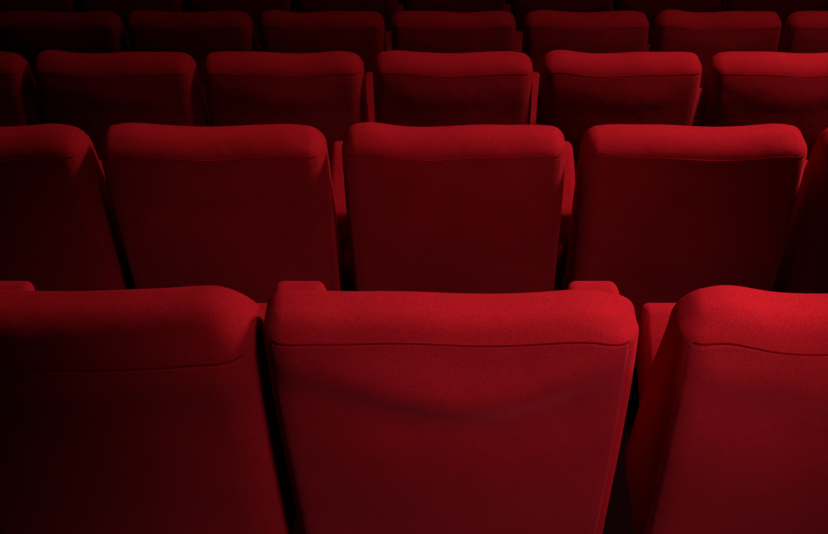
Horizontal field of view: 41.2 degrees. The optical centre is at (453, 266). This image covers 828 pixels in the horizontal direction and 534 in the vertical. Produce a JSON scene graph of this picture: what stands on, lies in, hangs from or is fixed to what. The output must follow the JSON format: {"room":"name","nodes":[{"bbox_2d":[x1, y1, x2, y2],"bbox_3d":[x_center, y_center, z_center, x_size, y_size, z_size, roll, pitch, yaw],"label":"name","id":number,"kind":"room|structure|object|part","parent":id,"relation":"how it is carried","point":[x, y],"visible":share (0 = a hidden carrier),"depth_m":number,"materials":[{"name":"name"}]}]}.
{"room":"auditorium","nodes":[
{"label":"auditorium","id":0,"kind":"room"},
{"bbox_2d":[77,0,827,11],"bbox_3d":[0.000,-3.450,6.876,8.000,5.800,0.100,0,30,0],"label":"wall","id":1,"kind":"structure","parent":0,"point":[185,1],"depth_m":7.74,"materials":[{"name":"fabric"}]},
{"bbox_2d":[293,255,638,533],"bbox_3d":[0.000,0.518,4.011,8.000,1.792,8.830,0,30,0],"label":"floor","id":2,"kind":"structure","parent":0,"point":[618,519],"depth_m":2.60,"materials":[{"name":"carpet"}]},
{"bbox_2d":[0,51,46,126],"bbox_3d":[-1.647,-0.414,4.044,0.602,0.941,0.593,0,30,0],"label":"seat","id":3,"kind":"object","parent":2,"relation":"on","point":[20,104],"visible":0.13,"depth_m":3.65,"materials":[{"name":"red fabric"}]},
{"bbox_2d":[0,11,130,74],"bbox_3d":[-1.648,-0.787,5.076,0.600,0.939,0.588,0,30,0],"label":"seat","id":4,"kind":"object","parent":2,"relation":"on","point":[26,34],"visible":0.16,"depth_m":4.64,"materials":[{"name":"red fabric"}]},
{"bbox_3d":[-1.681,-0.867,4.897,0.530,0.622,0.350,0,30,0],"label":"backrest","id":5,"kind":"part","parent":4,"relation":"part of","materials":[{"name":"red fabric"}]},
{"bbox_2d":[0,124,134,290],"bbox_3d":[-1.098,-0.040,3.013,0.600,0.939,0.588,0,30,0],"label":"seat","id":6,"kind":"object","parent":2,"relation":"on","point":[59,231],"visible":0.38,"depth_m":2.66,"materials":[{"name":"red fabric"}]},
{"bbox_2d":[33,50,211,159],"bbox_3d":[-1.089,-0.415,4.044,0.601,0.943,0.591,0,30,0],"label":"seat","id":7,"kind":"object","parent":2,"relation":"on","point":[92,93],"visible":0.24,"depth_m":3.62,"materials":[{"name":"red fabric"}]},
{"bbox_2d":[78,0,185,43],"bbox_3d":[-1.648,-1.163,6.106,0.601,0.943,0.591,0,30,0],"label":"seat","id":8,"kind":"object","parent":2,"relation":"on","point":[123,9],"visible":0.05,"depth_m":5.67,"materials":[{"name":"red fabric"}]},
{"bbox_3d":[-1.682,-1.242,5.927,0.530,0.626,0.350,0,30,0],"label":"backrest","id":9,"kind":"part","parent":8,"relation":"part of","materials":[{"name":"red fabric"}]},
{"bbox_2d":[0,281,325,533],"bbox_3d":[-0.552,0.330,1.981,0.642,0.947,0.581,0,30,0],"label":"seat","id":10,"kind":"object","parent":2,"relation":"on","point":[131,411],"visible":0.73,"depth_m":1.61,"materials":[{"name":"red fabric"}]},
{"bbox_3d":[-0.821,0.219,2.037,0.104,0.346,0.202,0,30,0],"label":"armrest","id":11,"kind":"part","parent":10,"relation":"part of","materials":[{"name":"red fabric"}]},
{"bbox_2d":[257,303,266,313],"bbox_3d":[-0.555,0.258,2.078,0.426,0.312,0.331,0,30,0],"label":"seat cushion","id":12,"kind":"object","parent":10,"relation":"on","point":[263,306],"depth_m":2.09,"materials":[{"name":"red fabric"}]},
{"bbox_3d":[-0.283,0.219,2.037,0.104,0.346,0.202,0,30,0],"label":"armrest","id":13,"kind":"part","parent":10,"relation":"part of","materials":[{"name":"red fabric"}]},
{"bbox_2d":[127,10,261,87],"bbox_3d":[-1.088,-0.788,5.076,0.602,0.941,0.593,0,30,0],"label":"seat","id":14,"kind":"object","parent":2,"relation":"on","point":[197,35],"visible":0.23,"depth_m":4.64,"materials":[{"name":"red fabric"}]},
{"bbox_3d":[-1.122,-0.868,4.896,0.530,0.624,0.350,0,30,0],"label":"backrest","id":15,"kind":"part","parent":14,"relation":"part of","materials":[{"name":"red fabric"}]},
{"bbox_2d":[100,123,353,302],"bbox_3d":[-0.536,-0.041,3.013,0.602,0.941,0.593,0,30,0],"label":"seat","id":16,"kind":"object","parent":2,"relation":"on","point":[248,210],"visible":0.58,"depth_m":2.64,"materials":[{"name":"red fabric"}]},
{"bbox_3d":[-0.290,-0.151,3.057,0.104,0.351,0.224,0,30,0],"label":"armrest","id":17,"kind":"part","parent":16,"relation":"part of","materials":[{"name":"red fabric"}]},
{"bbox_3d":[-0.290,0.006,3.214,0.078,0.450,0.140,0,30,0],"label":"panel","id":18,"kind":"part","parent":16,"relation":"part of","materials":[{"name":"black fabric"}]},
{"bbox_2d":[187,0,295,43],"bbox_3d":[-1.087,-1.161,6.107,0.600,0.939,0.588,0,30,0],"label":"seat","id":19,"kind":"object","parent":2,"relation":"on","point":[254,9],"visible":0.05,"depth_m":5.67,"materials":[{"name":"red fabric"}]},
{"bbox_3d":[-1.121,-1.240,5.928,0.530,0.622,0.350,0,30,0],"label":"backrest","id":20,"kind":"part","parent":19,"relation":"part of","materials":[{"name":"red fabric"}]},
{"bbox_2d":[202,51,374,162],"bbox_3d":[-0.531,-0.413,4.045,0.600,0.939,0.588,0,30,0],"label":"seat","id":21,"kind":"object","parent":2,"relation":"on","point":[331,92],"visible":0.31,"depth_m":3.62,"materials":[{"name":"red fabric"}]},
{"bbox_3d":[-0.565,-0.493,3.866,0.530,0.622,0.350,0,30,0],"label":"backrest","id":22,"kind":"part","parent":21,"relation":"part of","materials":[{"name":"red fabric"}]},
{"bbox_3d":[-0.285,-0.525,4.088,0.104,0.351,0.224,0,30,0],"label":"armrest","id":23,"kind":"part","parent":21,"relation":"part of","materials":[{"name":"red fabric"}]},
{"bbox_2d":[259,10,391,73],"bbox_3d":[-0.528,-0.789,5.075,0.601,0.943,0.591,0,30,0],"label":"seat","id":24,"kind":"object","parent":2,"relation":"on","point":[361,33],"visible":0.24,"depth_m":4.64,"materials":[{"name":"red fabric"}]},
{"bbox_3d":[-0.562,-0.868,4.896,0.530,0.626,0.350,0,30,0],"label":"backrest","id":25,"kind":"part","parent":24,"relation":"part of","materials":[{"name":"red fabric"}]},
{"bbox_3d":[-0.282,-0.899,5.120,0.104,0.351,0.224,0,30,0],"label":"armrest","id":26,"kind":"part","parent":24,"relation":"part of","materials":[{"name":"red fabric"}]},
{"bbox_2d":[295,0,402,30],"bbox_3d":[-0.525,-1.162,6.107,0.602,0.941,0.593,0,30,0],"label":"seat","id":27,"kind":"object","parent":2,"relation":"on","point":[387,9],"visible":0.12,"depth_m":5.67,"materials":[{"name":"red fabric"}]},
{"bbox_3d":[-0.559,-1.241,5.928,0.530,0.624,0.350,0,30,0],"label":"backrest","id":28,"kind":"part","parent":27,"relation":"part of","materials":[{"name":"red fabric"}]},
{"bbox_3d":[-0.279,-1.272,6.151,0.104,0.351,0.224,0,30,0],"label":"armrest","id":29,"kind":"part","parent":27,"relation":"part of","materials":[{"name":"red fabric"}]},
{"bbox_2d":[263,281,638,533],"bbox_3d":[0.019,0.332,1.977,0.576,0.948,0.590,0,30,0],"label":"seat","id":30,"kind":"object","parent":2,"relation":"on","point":[398,412],"visible":1,"depth_m":1.59,"materials":[{"name":"red fabric"}]},
{"bbox_3d":[0.255,0.219,2.037,0.104,0.346,0.202,0,30,0],"label":"armrest","id":31,"kind":"part","parent":30,"relation":"part of","materials":[{"name":"red fabric"}]},
{"bbox_2d":[373,50,539,126],"bbox_3d":[0.030,-0.414,4.044,0.602,0.941,0.593,0,30,0],"label":"seat","id":32,"kind":"object","parent":2,"relation":"on","point":[412,89],"visible":0.34,"depth_m":3.62,"materials":[{"name":"red fabric"}]},
{"bbox_3d":[0.276,-0.525,4.088,0.104,0.351,0.224,0,30,0],"label":"armrest","id":33,"kind":"part","parent":32,"relation":"part of","materials":[{"name":"red fabric"}]},
{"bbox_2d":[391,10,522,52],"bbox_3d":[0.032,-0.787,5.076,0.600,0.939,0.588,0,30,0],"label":"seat","id":34,"kind":"object","parent":2,"relation":"on","point":[415,31],"visible":0.22,"depth_m":4.63,"materials":[{"name":"red fabric"}]},
{"bbox_3d":[0.278,-0.899,5.120,0.104,0.351,0.224,0,30,0],"label":"armrest","id":35,"kind":"part","parent":34,"relation":"part of","materials":[{"name":"red fabric"}]},
{"bbox_2d":[403,0,510,11],"bbox_3d":[0.035,-1.163,6.106,0.601,0.943,0.591,0,30,0],"label":"seat","id":36,"kind":"object","parent":2,"relation":"on","point":[408,5],"visible":0.05,"depth_m":5.67,"materials":[{"name":"red fabric"}]},
{"bbox_3d":[0.281,-1.272,6.151,0.104,0.351,0.224,0,30,0],"label":"armrest","id":37,"kind":"part","parent":36,"relation":"part of","materials":[{"name":"red fabric"}]},
{"bbox_2d":[342,122,574,293],"bbox_3d":[0.034,-0.041,3.012,0.601,0.943,0.591,0,30,0],"label":"seat","id":38,"kind":"object","parent":2,"relation":"on","point":[469,209],"visible":0.74,"depth_m":2.64,"materials":[{"name":"red fabric"}]},
{"bbox_3d":[0.280,0.006,3.214,0.078,0.450,0.140,0,30,0],"label":"panel","id":39,"kind":"part","parent":38,"relation":"part of","materials":[{"name":"black fabric"}]},
{"bbox_3d":[0.280,-0.151,3.057,0.104,0.351,0.224,0,30,0],"label":"armrest","id":40,"kind":"part","parent":38,"relation":"part of","materials":[{"name":"red fabric"}]},
{"bbox_2d":[510,0,613,31],"bbox_3d":[0.596,-1.161,6.107,0.600,0.939,0.588,0,30,0],"label":"seat","id":41,"kind":"object","parent":2,"relation":"on","point":[519,9],"visible":0.1,"depth_m":5.67,"materials":[{"name":"red fabric"}]},
{"bbox_3d":[0.562,-1.240,5.928,0.530,0.622,0.350,0,30,0],"label":"backrest","id":42,"kind":"part","parent":41,"relation":"part of","materials":[{"name":"red fabric"}]},
{"bbox_2d":[522,10,648,72],"bbox_3d":[0.597,-0.788,5.076,0.602,0.941,0.593,0,30,0],"label":"seat","id":43,"kind":"object","parent":2,"relation":"on","point":[544,31],"visible":0.22,"depth_m":4.64,"materials":[{"name":"red fabric"}]},
{"bbox_3d":[0.563,-0.868,4.896,0.530,0.624,0.350,0,30,0],"label":"backrest","id":44,"kind":"part","parent":43,"relation":"part of","materials":[{"name":"red fabric"}]},
{"bbox_2d":[536,50,701,169],"bbox_3d":[0.587,-0.415,4.044,0.601,0.943,0.591,0,30,0],"label":"seat","id":45,"kind":"object","parent":2,"relation":"on","point":[578,92],"visible":0.34,"depth_m":3.62,"materials":[{"name":"red fabric"}]},
{"bbox_3d":[0.553,-0.495,3.865,0.530,0.626,0.350,0,30,0],"label":"backrest","id":46,"kind":"part","parent":45,"relation":"part of","materials":[{"name":"red fabric"}]},
{"bbox_2d":[616,0,721,43],"bbox_3d":[1.156,-1.162,6.107,0.602,0.941,0.593,0,30,0],"label":"seat","id":47,"kind":"object","parent":2,"relation":"on","point":[651,9],"visible":0.06,"depth_m":5.67,"materials":[{"name":"red fabric"}]},
{"bbox_3d":[1.122,-1.241,5.928,0.530,0.624,0.350,0,30,0],"label":"backrest","id":48,"kind":"part","parent":47,"relation":"part of","materials":[{"name":"red fabric"}]},
{"bbox_2d":[565,124,806,317],"bbox_3d":[0.603,-0.040,3.013,0.600,0.939,0.588,0,30,0],"label":"seat","id":49,"kind":"object","parent":2,"relation":"on","point":[660,213],"visible":0.68,"depth_m":2.63,"materials":[{"name":"red fabric"}]},
{"bbox_2d":[647,10,781,87],"bbox_3d":[1.156,-0.789,5.075,0.601,0.943,0.591,0,30,0],"label":"seat","id":50,"kind":"object","parent":2,"relation":"on","point":[705,35],"visible":0.3,"depth_m":4.64,"materials":[{"name":"red fabric"}]},
{"bbox_3d":[1.122,-0.868,4.896,0.530,0.626,0.350,0,30,0],"label":"backrest","id":51,"kind":"part","parent":50,"relation":"part of","materials":[{"name":"red fabric"}]},
{"bbox_2d":[625,285,827,533],"bbox_3d":[0.603,0.328,1.978,0.578,0.954,0.587,0,30,0],"label":"seat","id":52,"kind":"object","parent":2,"relation":"on","point":[729,435],"visible":1,"depth_m":1.64,"materials":[{"name":"red fabric"}]},
{"bbox_2d":[636,303,675,404],"bbox_3d":[0.567,0.258,2.078,0.426,0.312,0.331,0,30,0],"label":"seat cushion","id":53,"kind":"object","parent":52,"relation":"on","point":[652,319],"depth_m":2.07,"materials":[{"name":"red fabric"}]},
{"bbox_2d":[693,51,827,159],"bbox_3d":[1.146,-0.413,4.045,0.600,0.939,0.588,0,30,0],"label":"seat","id":54,"kind":"object","parent":2,"relation":"on","point":[740,88],"visible":0.3,"depth_m":3.62,"materials":[{"name":"red fabric"}]},
{"bbox_2d":[696,88,701,108],"bbox_3d":[1.112,-0.489,4.141,0.444,0.312,0.332,0,30,0],"label":"seat cushion","id":55,"kind":"object","parent":54,"relation":"on","point":[700,89],"depth_m":4.13,"materials":[{"name":"red fabric"}]},
{"bbox_3d":[1.112,-0.493,3.866,0.530,0.622,0.350,0,30,0],"label":"backrest","id":56,"kind":"part","parent":54,"relation":"part of","materials":[{"name":"red fabric"}]},
{"bbox_2d":[721,0,827,43],"bbox_3d":[1.711,-1.163,6.106,0.601,0.943,0.591,0,30,0],"label":"seat","id":57,"kind":"object","parent":2,"relation":"on","point":[784,9],"visible":0.03,"depth_m":5.67,"materials":[{"name":"red fabric"}]},
{"bbox_3d":[1.677,-1.242,5.927,0.530,0.626,0.350,0,30,0],"label":"backrest","id":58,"kind":"part","parent":57,"relation":"part of","materials":[{"name":"red fabric"}]},
{"bbox_2d":[771,128,827,293],"bbox_3d":[1.164,-0.041,3.013,0.602,0.941,0.593,0,30,0],"label":"seat","id":59,"kind":"object","parent":2,"relation":"on","point":[803,265],"visible":0.48,"depth_m":2.74,"materials":[{"name":"red fabric"}]},
{"bbox_2d":[777,11,827,52],"bbox_3d":[1.716,-0.787,5.076,0.600,0.939,0.588,0,30,0],"label":"seat","id":60,"kind":"object","parent":2,"relation":"on","point":[803,31],"visible":0.16,"depth_m":4.64,"materials":[{"name":"red fabric"}]}
]}

